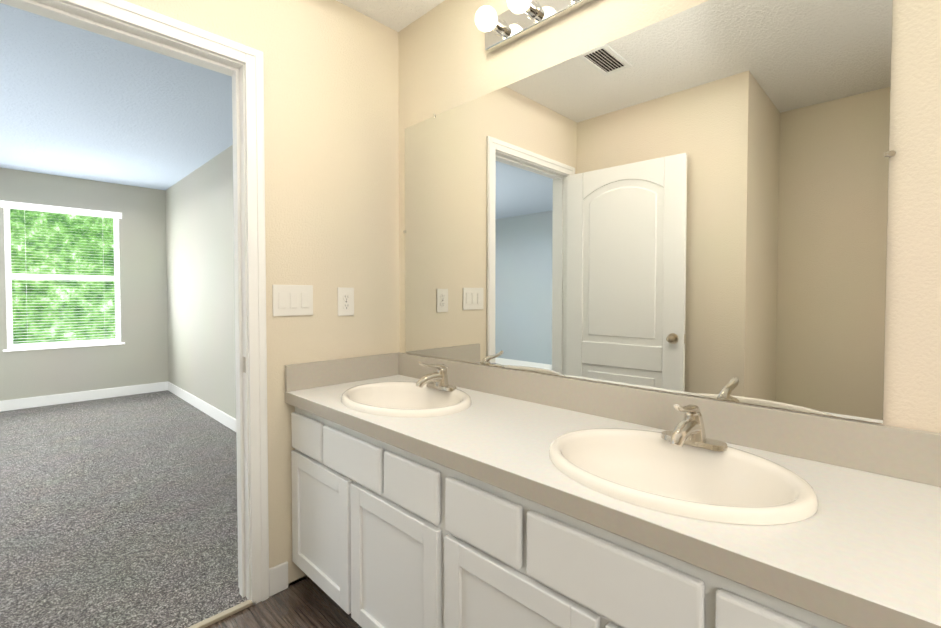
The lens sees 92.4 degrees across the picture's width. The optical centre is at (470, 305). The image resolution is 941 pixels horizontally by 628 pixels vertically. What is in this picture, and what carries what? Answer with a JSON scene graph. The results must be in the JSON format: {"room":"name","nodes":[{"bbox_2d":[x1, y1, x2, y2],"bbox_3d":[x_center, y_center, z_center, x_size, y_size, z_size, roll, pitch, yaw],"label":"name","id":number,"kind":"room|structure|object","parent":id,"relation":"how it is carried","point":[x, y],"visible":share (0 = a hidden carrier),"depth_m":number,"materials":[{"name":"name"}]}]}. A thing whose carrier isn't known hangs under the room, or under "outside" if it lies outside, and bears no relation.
{"room":"bathroom","nodes":[
{"label":"bathroom","id":0,"kind":"room"},
{"bbox_2d":[0,168,168,400],"bbox_3d":[-5.323,-0.135,3.925,0.120,2.440,4.520,1,2,45],"label":"wall","id":1,"kind":"structure","parent":0,"point":[139,356],"depth_m":5.14,"materials":[{"name":"grey paint"}]},
{"bbox_2d":[0,200,124,351],"bbox_3d":[-4.354,-0.298,4.862,0.120,1.504,0.980,1,2,45],"label":"bedroom window","id":2,"kind":"structure","parent":1,"relation":"in","point":[7,206],"depth_m":4.81,"materials":[{"name":"white plastic"}]},
{"bbox_2d":[0,381,168,411],"bbox_3d":[-5.233,1.019,3.949,0.012,0.108,4.398,1,2,45],"label":"baseboard","id":3,"kind":"structure","parent":1,"relation":"attached to","point":[29,402],"depth_m":4.92,"materials":[{"name":"white paint"}]},
{"bbox_2d":[0,390,306,627],"bbox_3d":[-3.607,1.143,2.349,4.820,0.062,4.640,1,2,45],"label":"floor","id":4,"kind":"structure","parent":0,"point":[119,512],"depth_m":2.39,"materials":[{"name":"grey carpet"}]},
{"bbox_2d":[165,145,235,418],"bbox_3d":[-2.042,-0.135,3.949,4.760,2.440,0.120,1,2,45],"label":"wall","id":5,"kind":"structure","parent":0,"point":[200,277],"depth_m":4.44,"materials":[{"name":"grey paint"}]},
{"bbox_2d":[168,382,235,431],"bbox_3d":[-2.063,1.020,3.904,4.565,0.108,0.012,1,2,45],"label":"baseboard","id":6,"kind":"structure","parent":5,"relation":"attached to","point":[225,419],"depth_m":4.44,"materials":[{"name":"white paint"}]},
{"bbox_2d":[0,0,444,189],"bbox_3d":[-2.371,-1.315,1.071,8.290,0.060,4.640,1,2,45],"label":"ceiling","id":7,"kind":"structure","parent":0,"point":[77,102],"depth_m":2.97,"materials":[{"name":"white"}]},
{"bbox_2d":[125,0,399,585],"bbox_3d":[-0.978,-0.078,1.596,0.060,2.440,1.740,1,2,45],"label":"wall","id":8,"kind":"structure","parent":0,"point":[331,112],"depth_m":1.89,"materials":[{"name":"beige paint"}]},
{"bbox_2d":[0,0,268,604],"bbox_3d":[-1.165,0.097,1.453,0.160,2.099,0.935,1,2,45],"label":"door frame","id":9,"kind":"structure","parent":8,"relation":"attached to","point":[132,14],"depth_m":1.70,"materials":[{"name":"white paint"}]},
{"bbox_2d":[243,357,245,372],"bbox_3d":[-0.859,0.225,1.713,0.028,0.060,0.002,1,2,45],"label":"strike plate","id":10,"kind":"object","parent":9,"relation":"attached to","point":[244,364],"visible":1,"depth_m":1.71,"materials":[{"name":"silver metal"}]},
{"bbox_2d":[188,600,255,627],"bbox_3d":[-1.121,1.139,1.434,0.026,0.015,0.837,1,2,45],"label":"trim","id":11,"kind":"structure","parent":8,"relation":"attached to","point":[224,614],"depth_m":1.65,"materials":[{"name":"beige wood"}]},
{"bbox_2d":[269,561,287,595],"bbox_3d":[-0.762,1.084,1.791,0.012,0.108,0.076,1,2,45],"label":"baseboard","id":12,"kind":"structure","parent":8,"relation":"attached to","point":[278,578],"depth_m":1.78,"materials":[{"name":"white paint"}]},
{"bbox_2d":[272,285,312,315],"bbox_3d":[-0.712,-0.021,1.816,0.009,0.124,0.165,1,2,45],"label":"light switch","id":13,"kind":"object","parent":8,"relation":"attached to","point":[292,300],"visible":1,"depth_m":1.81,"materials":[{"name":"white plastic"}]},
{"bbox_2d":[285,353,396,391],"bbox_3d":[-0.544,0.286,1.985,0.020,0.105,0.544,1,2,45],"label":"backsplash","id":14,"kind":"structure","parent":8,"relation":"attached to","point":[318,374],"depth_m":1.95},
{"bbox_2d":[337,287,353,315],"bbox_3d":[-0.547,-0.017,1.984,0.008,0.124,0.079,1,2,45],"label":"outlet","id":15,"kind":"object","parent":8,"relation":"attached to","point":[345,301],"visible":1,"depth_m":1.98,"materials":[{"name":"white plastic"}]},
{"bbox_2d":[205,577,361,627],"bbox_3d":[0.030,1.204,0.135,3.470,0.050,2.690,1,2,45],"label":"floor","id":16,"kind":"structure","parent":0,"point":[307,602],"depth_m":1.67,"materials":[{"name":"brown wood"}]},
{"bbox_2d":[291,408,836,627],"bbox_3d":[0.118,0.774,1.371,1.842,0.749,0.546,1,2,45],"label":"bathroom vanity","id":17,"kind":"object","parent":16,"relation":"on","point":[430,492],"depth_m":1.13,"materials":[{"name":"white wood"}]},
{"bbox_2d":[285,376,940,627],"bbox_3d":[0.120,0.377,1.347,1.864,0.046,0.564,1,2,45],"label":"countertop","id":18,"kind":"structure","parent":17,"relation":"on","point":[871,558],"depth_m":0.78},
{"bbox_2d":[313,376,500,427],"bbox_3d":[-0.240,0.400,1.659,0.539,0.153,0.426,1,2,45],"label":"sink","id":19,"kind":"object","parent":18,"relation":"in","point":[395,399],"depth_m":1.75,"materials":[{"name":"white ceramic"}]},
{"bbox_2d":[413,357,460,391],"bbox_3d":[-0.147,0.268,1.749,0.156,0.115,0.156,1,2,45],"label":"faucet","id":20,"kind":"object","parent":18,"relation":"on","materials":[{"name":"silver metal"}]},
{"bbox_2d":[397,352,940,487],"bbox_3d":[0.311,0.297,1.539,1.864,0.105,0.020,1,2,45],"label":"backsplash","id":21,"kind":"structure","parent":18,"relation":"on","point":[910,454],"depth_m":1.13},
{"bbox_2d":[505,416,836,559],"bbox_3d":[0.429,0.416,1.000,0.540,0.153,0.426,1,2,45],"label":"sink","id":22,"kind":"object","parent":18,"relation":"in","point":[765,498],"depth_m":1.02,"materials":[{"name":"white ceramic"}]},
{"bbox_2d":[657,395,732,451],"bbox_3d":[0.523,0.285,1.090,0.156,0.115,0.156,1,2,45],"label":"faucet","id":23,"kind":"object","parent":18,"relation":"on","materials":[{"name":"silver metal"}]},
{"bbox_2d":[398,0,940,432],"bbox_3d":[0.907,-0.064,1.037,3.530,2.440,0.131,1,2,45],"label":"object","id":24,"kind":"object","parent":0,"point":[692,201],"depth_m":1.24,"materials":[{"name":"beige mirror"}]},
{"bbox_2d":[475,0,593,52],"bbox_3d":[0.241,-1.025,1.485,0.610,0.105,0.150,1,2,45],"label":"vanity light bar","id":25,"kind":"object","parent":24,"relation":"attached to","point":[518,19],"visible":1,"depth_m":1.58,"materials":[{"name":"silver metal"}]},
{"label":"outside","id":26,"kind":"structure","parent":0,"visible":0},
{"bbox_2d":[10,209,114,343],"bbox_3d":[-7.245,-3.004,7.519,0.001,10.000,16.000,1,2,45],"label":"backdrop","id":27,"kind":"structure","parent":26,"point":[25,258],"depth_m":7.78,"materials":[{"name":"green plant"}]}
]}

